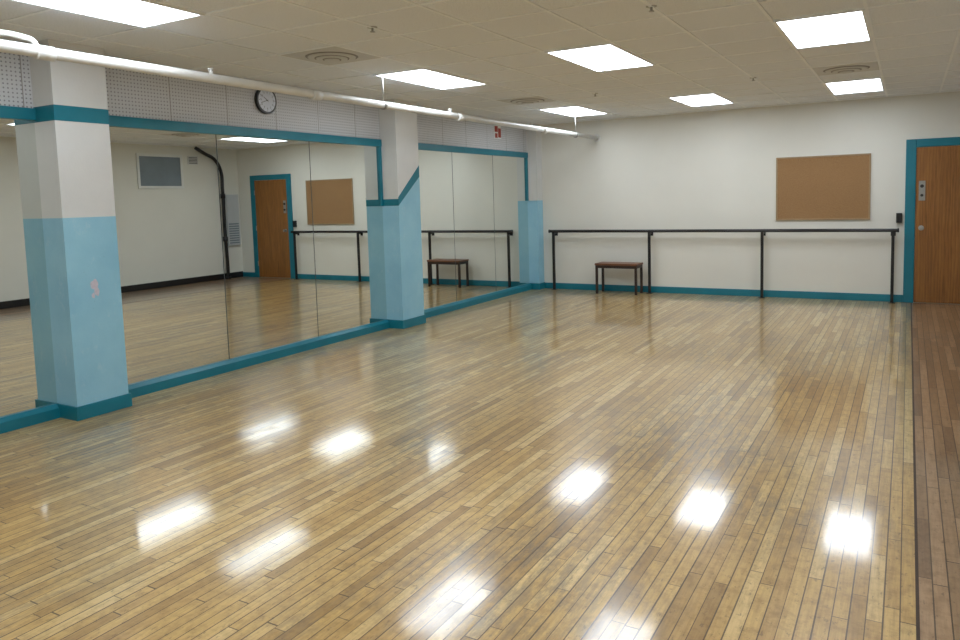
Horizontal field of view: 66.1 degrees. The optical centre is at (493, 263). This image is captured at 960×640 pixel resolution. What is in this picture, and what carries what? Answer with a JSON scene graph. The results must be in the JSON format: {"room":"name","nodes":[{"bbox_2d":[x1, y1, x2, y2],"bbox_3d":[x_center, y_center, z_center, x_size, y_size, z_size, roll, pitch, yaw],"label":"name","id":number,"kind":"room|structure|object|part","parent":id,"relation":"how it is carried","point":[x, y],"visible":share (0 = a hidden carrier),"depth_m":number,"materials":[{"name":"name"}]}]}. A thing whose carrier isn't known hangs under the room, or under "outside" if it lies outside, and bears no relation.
{"room":"exercise studio","nodes":[
{"label":"exercise studio","id":0,"kind":"room"},
{"bbox_2d":[0,105,35,120],"bbox_3d":[-4.577,-0.851,3.132,0.030,0.085,5.120,1,6,29],"label":"trim","id":1,"kind":"structure","parent":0,"point":[8,112],"depth_m":5.24,"materials":[{"name":"teal paint"}]},
{"bbox_2d":[109,115,381,146],"bbox_3d":[-2.240,-1.285,7.285,0.030,0.085,3.630,1,6,29],"label":"trim","id":2,"kind":"structure","parent":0,"point":[114,121],"depth_m":6.89,"materials":[{"name":"teal paint"}]},
{"bbox_2d":[418,143,527,157],"bbox_3d":[-0.287,-1.648,10.756,0.030,0.085,3.470,1,6,29],"label":"trim","id":3,"kind":"structure","parent":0,"point":[421,146],"depth_m":10.62,"materials":[{"name":"teal paint"}]},
{"bbox_2d":[0,288,959,639],"bbox_3d":[0.499,1.128,5.184,7.354,0.100,13.480,1,6,29],"label":"floor","id":4,"kind":"structure","parent":0,"point":[546,463],"depth_m":3.95,"materials":[{"name":"brown wood"}]},
{"bbox_2d":[28,39,128,406],"bbox_3d":[-3.113,-0.236,5.558,0.277,2.750,0.414,1,6,29],"label":"shaft","id":5,"kind":"object","parent":4,"relation":"on","point":[72,133],"visible":0.93,"depth_m":5.44,"materials":[{"name":"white paint"}]},
{"bbox_2d":[90,279,98,297],"bbox_3d":[-2.983,0.184,5.525,0.001,0.145,0.066,1,6,29],"label":"plaster patch","id":6,"kind":"object","parent":5,"relation":"attached to","point":[94,284],"visible":1,"depth_m":5.53,"materials":[{"name":"white paint"}]},
{"bbox_2d":[379,99,423,319],"bbox_3d":[-1.135,-0.604,9.085,0.264,2.750,0.450,1,6,29],"label":"shaft","id":7,"kind":"object","parent":4,"relation":"on","point":[398,130],"visible":0.75,"depth_m":8.94,"materials":[{"name":"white paint"}]},
{"bbox_2d":[383,199,398,205],"bbox_3d":[-1.240,-0.738,8.869,0.246,0.080,0.002,1,6,29],"label":"band","id":8,"kind":"object","parent":7,"relation":"attached to","point":[387,202],"visible":1,"depth_m":8.86,"materials":[{"name":"teal paint"}]},
{"bbox_2d":[398,166,419,205],"bbox_3d":[-1.030,-0.960,8.987,0.002,0.490,0.452,1,6,29],"label":"diagonal band","id":9,"kind":"object","parent":7,"relation":"attached to","point":[410,195],"visible":1,"depth_m":9.05,"materials":[{"name":"teal paint"}]},
{"bbox_2d":[526,124,543,282],"bbox_3d":[0.692,-0.949,12.393,0.204,2.750,0.200,1,6,29],"label":"shaft","id":10,"kind":"object","parent":4,"relation":"on","point":[533,138],"visible":0.82,"depth_m":12.31,"materials":[{"name":"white paint"}]},
{"bbox_2d":[595,262,642,294],"bbox_3d":[1.978,0.223,11.630,0.690,0.480,0.320,1,6,29],"label":"bench","id":11,"kind":"object","parent":4,"relation":"on","point":[617,265],"visible":1,"depth_m":11.57,"materials":[{"name":"laminate"}]},
{"bbox_3d":[1.972,-0.001,11.611,0.690,0.030,0.320,1,6,29],"label":"seat","id":12,"kind":"part","parent":11,"relation":"part of","materials":[{"name":"laminate"}]},
{"bbox_2d":[548,228,898,302],"bbox_3d":[3.183,-0.027,11.110,5.110,1.003,0.158,1,6,29],"label":"ballet barre","id":13,"kind":"object","parent":4,"relation":"on","point":[650,231],"visible":1,"depth_m":10.72,"materials":[{"name":"black paint"}]},
{"bbox_3d":[3.150,-0.495,11.034,5.110,0.056,0.056,1,6,29],"label":"rail","id":14,"kind":"part","parent":13,"relation":"part of","materials":[{"name":"black metal"}]},
{"bbox_2d":[0,0,959,123],"bbox_3d":[0.420,-1.710,4.931,7.354,0.100,13.480,1,6,29],"label":"ceiling","id":15,"kind":"structure","parent":0,"point":[276,15],"depth_m":5.82,"materials":[{"name":"tile"}]},
{"bbox_2d":[11,0,204,27],"bbox_3d":[-2.352,-1.515,4.255,0.586,0.014,1.184,1,6,29],"label":"ceiling light","id":16,"kind":"object","parent":15,"relation":"in","point":[138,13],"depth_m":4.47,"materials":[{"name":"white plastic"}]},
{"bbox_2d":[0,30,600,141],"bbox_3d":[-1.610,-1.530,6.102,0.200,0.346,13.257,1,6,29],"label":"ceiling pipe","id":17,"kind":"object","parent":15,"relation":"hanging from","point":[39,52],"depth_m":5.34,"materials":[{"name":"white metal"}]},
{"bbox_2d":[281,46,380,65],"bbox_3d":[-1.329,-1.690,6.073,0.574,0.041,0.574,1,6,29],"label":"ceiling vent","id":18,"kind":"object","parent":15,"relation":"in","point":[334,55],"visible":1,"depth_m":5.99,"materials":[{"name":"metal"}]},
{"bbox_2d":[367,26,376,32],"bbox_3d":[-0.839,-1.624,5.115,0.070,0.034,0.070,1,6,29],"label":"sprinkler head","id":19,"kind":"object","parent":15,"relation":"attached to","point":[372,29],"visible":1,"depth_m":5.11},
{"bbox_2d":[373,68,487,89],"bbox_3d":[-0.599,-1.841,7.369,0.586,0.014,1.184,1,6,29],"label":"ceiling light","id":20,"kind":"object","parent":15,"relation":"in","point":[425,77],"depth_m":7.32,"materials":[{"name":"white plastic"}]},
{"bbox_2d":[0,0,959,124],"bbox_3d":[0.465,-1.655,4.912,7.054,0.008,13.280,1,6,29],"label":"grid","id":21,"kind":"object","parent":15,"relation":"attached to","point":[756,2],"visible":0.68,"depth_m":6.10,"materials":[{"name":"metal"}]},
{"bbox_2d":[496,96,555,104],"bbox_3d":[0.423,-2.016,9.187,0.574,0.041,0.574,1,6,29],"label":"ceiling vent","id":22,"kind":"object","parent":15,"relation":"in","point":[536,99],"visible":1,"depth_m":9.09,"materials":[{"name":"metal"}]},
{"bbox_2d":[538,106,608,116],"bbox_3d":[1.153,-2.166,10.483,0.586,0.014,1.184,1,6,29],"label":"ceiling light","id":23,"kind":"object","parent":15,"relation":"in","point":[572,111],"depth_m":10.45,"materials":[{"name":"white plastic"}]},
{"bbox_2d":[544,43,655,71],"bbox_3d":[0.965,-1.806,6.492,0.586,0.014,1.184,1,6,29],"label":"ceiling light","id":24,"kind":"object","parent":15,"relation":"in","point":[608,56],"depth_m":6.43,"materials":[{"name":"white plastic"}]},
{"bbox_2d":[646,5,656,11],"bbox_3d":[1.018,-1.643,4.757,0.070,0.034,0.070,1,6,29],"label":"sprinkler head","id":25,"kind":"object","parent":15,"relation":"attached to","point":[654,6],"visible":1,"depth_m":4.75},
{"bbox_2d":[667,93,734,106],"bbox_3d":[2.718,-2.132,9.606,0.586,0.014,1.184,1,6,29],"label":"ceiling light","id":26,"kind":"object","parent":15,"relation":"in","point":[710,98],"depth_m":9.57,"materials":[{"name":"white plastic"}]},
{"bbox_2d":[773,9,872,48],"bbox_3d":[2.530,-1.772,5.615,0.586,0.014,1.184,1,6,29],"label":"ceiling light","id":27,"kind":"object","parent":15,"relation":"in","point":[852,26],"depth_m":5.54,"materials":[{"name":"white plastic"}]},
{"bbox_2d":[812,62,878,75],"bbox_3d":[3.553,-1.947,7.433,0.574,0.041,0.574,1,6,29],"label":"ceiling vent","id":28,"kind":"object","parent":15,"relation":"in","point":[869,66],"visible":1,"depth_m":7.35,"materials":[{"name":"metal"}]},
{"bbox_2d":[823,78,884,94],"bbox_3d":[4.282,-2.097,8.729,0.586,0.014,1.184,1,6,29],"label":"ceiling light","id":29,"kind":"object","parent":15,"relation":"in","point":[873,84],"depth_m":8.68,"materials":[{"name":"white plastic"}]},
{"bbox_2d":[541,91,959,303],"bbox_3d":[3.726,-0.897,10.864,7.354,2.750,0.100,1,6,29],"label":"wall","id":30,"kind":"structure","parent":0,"point":[710,169],"depth_m":10.96,"materials":[{"name":"beige paint"}]},
{"bbox_2d":[545,282,902,301],"bbox_3d":[3.867,0.430,10.855,6.850,0.100,0.018,1,6,29],"label":"baseboard","id":31,"kind":"structure","parent":30,"relation":"attached to","point":[629,288],"depth_m":10.98,"materials":[{"name":"teal paint"}]},
{"bbox_2d":[776,153,870,220],"bbox_3d":[4.582,-1.059,10.294,1.210,0.895,0.020,1,6,29],"label":"cork bulletin board","id":32,"kind":"object","parent":30,"relation":"attached to","point":[826,187],"visible":1,"depth_m":10.28,"materials":[{"name":"cork"},{"name":"aluminium"}]},
{"bbox_2d":[896,213,901,222],"bbox_3d":[5.415,-0.614,9.853,0.070,0.130,0.054,1,6,29],"label":"outlet box","id":33,"kind":"object","parent":30,"relation":"attached to","point":[898,215],"visible":1,"depth_m":9.83,"materials":[{"name":"black paint"}]},
{"bbox_2d":[903,137,959,302],"bbox_3d":[5.985,-0.550,9.554,1.160,2.165,0.030,1,6,29],"label":"trim","id":34,"kind":"structure","parent":30,"relation":"attached to","point":[912,144],"depth_m":9.77,"materials":[{"name":"teal paint"}]},
{"bbox_3d":[5.985,-0.550,9.554,1.160,2.165,0.030,1,6,29],"label":"door frame","id":35,"kind":"part","parent":34,"relation":"part of","materials":[{"name":"teal paint"}]},
{"bbox_2d":[913,145,959,303],"bbox_3d":[5.989,-0.501,9.562,0.914,2.049,0.018,1,6,29],"label":"leaf","id":36,"kind":"object","parent":30,"relation":"attached to","point":[937,246],"visible":1,"depth_m":9.65,"materials":[{"name":"brown wood"}]},
{"bbox_2d":[918,181,925,200],"bbox_3d":[5.632,-0.963,9.700,0.075,0.260,0.006,1,6,29],"label":"lock plate","id":37,"kind":"object","parent":36,"relation":"attached to","point":[921,190],"visible":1,"depth_m":9.70,"materials":[{"name":"silver metal"}]},
{"bbox_2d":[911,303,919,639],"bbox_3d":[2.355,1.120,4.127,0.012,0.001,13.260,1,6,29],"label":"strip","id":38,"kind":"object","parent":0,"point":[914,453],"depth_m":3.46,"materials":[{"name":"brown wood"}]},
{"bbox_3d":[-2.669,-0.359,6.811,0.180,2.750,13.480,1,6,29],"label":"wall","id":39,"kind":"structure","parent":0,"visible":0},
{"bbox_2d":[0,39,32,107],"bbox_3d":[-4.604,-1.125,3.118,0.022,0.465,5.120,1,6,29],"label":"acoustic panel","id":40,"kind":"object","parent":39,"relation":"attached to","point":[15,73],"depth_m":5.24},
{"bbox_2d":[0,118,56,416],"bbox_3d":[-4.567,0.237,3.240,0.019,2.140,5.120,1,6,29],"label":"wall mirror","id":41,"kind":"object","parent":39,"relation":"attached to","point":[27,371],"visible":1,"depth_m":5.31,"materials":[{"name":"clear glass"}]},
{"bbox_2d":[105,56,379,138],"bbox_3d":[-2.267,-1.559,7.271,0.022,0.465,3.630,1,6,29],"label":"acoustic panel","id":42,"kind":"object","parent":39,"relation":"attached to","point":[129,93],"depth_m":6.83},
{"bbox_2d":[109,126,386,384],"bbox_3d":[-2.230,-0.197,7.393,0.019,2.140,3.630,1,6,29],"label":"wall mirror","id":43,"kind":"object","parent":39,"relation":"attached to","point":[229,247],"visible":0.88,"depth_m":7.02,"materials":[{"name":"clear glass"}]},
{"bbox_2d":[254,90,276,113],"bbox_3d":[-2.238,-1.606,7.256,0.039,0.260,0.260,1,6,29],"label":"wall clock","id":44,"kind":"object","parent":39,"relation":"attached to","point":[265,101],"visible":0.96,"depth_m":7.23,"materials":[{"name":"black paint"}]},
{"bbox_2d":[0,282,544,433],"bbox_3d":[-2.419,0.962,6.808,0.270,0.105,13.280,1,6,29],"label":"baseboard","id":45,"kind":"structure","parent":39,"relation":"attached to","point":[141,388],"depth_m":6.78,"materials":[{"name":"teal paint"}]},
{"bbox_2d":[378,147,383,205],"bbox_3d":[-1.357,-1.052,8.876,0.025,0.710,0.042,1,6,29],"label":"trim","id":46,"kind":"structure","parent":39,"relation":"attached to","point":[379,148],"depth_m":8.87,"materials":[{"name":"teal paint"}]},
{"bbox_2d":[417,114,526,152],"bbox_3d":[-0.313,-1.922,10.743,0.022,0.465,3.470,1,6,29],"label":"wall panel","id":47,"kind":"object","parent":39,"relation":"attached to","point":[431,129],"depth_m":10.60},
{"bbox_2d":[418,150,528,309],"bbox_3d":[-0.277,-0.560,10.864,0.019,2.140,3.470,1,6,29],"label":"wall mirror","id":48,"kind":"object","parent":39,"relation":"attached to","point":[474,207],"visible":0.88,"depth_m":10.76,"materials":[{"name":"clear glass"}]},
{"bbox_2d":[493,125,500,138],"bbox_3d":[0.061,-2.031,11.373,0.008,0.200,0.230,1,6,29],"label":"wall plaque","id":49,"kind":"object","parent":39,"relation":"attached to","point":[497,129],"visible":1,"depth_m":11.37,"materials":[{"name":"white plastic"}]},
{"bbox_2d":[525,158,528,200],"bbox_3d":[0.558,-1.407,12.278,0.025,0.710,0.042,1,6,29],"label":"trim","id":50,"kind":"structure","parent":39,"relation":"attached to","point":[526,159],"depth_m":12.27,"materials":[{"name":"teal paint"}]}
]}

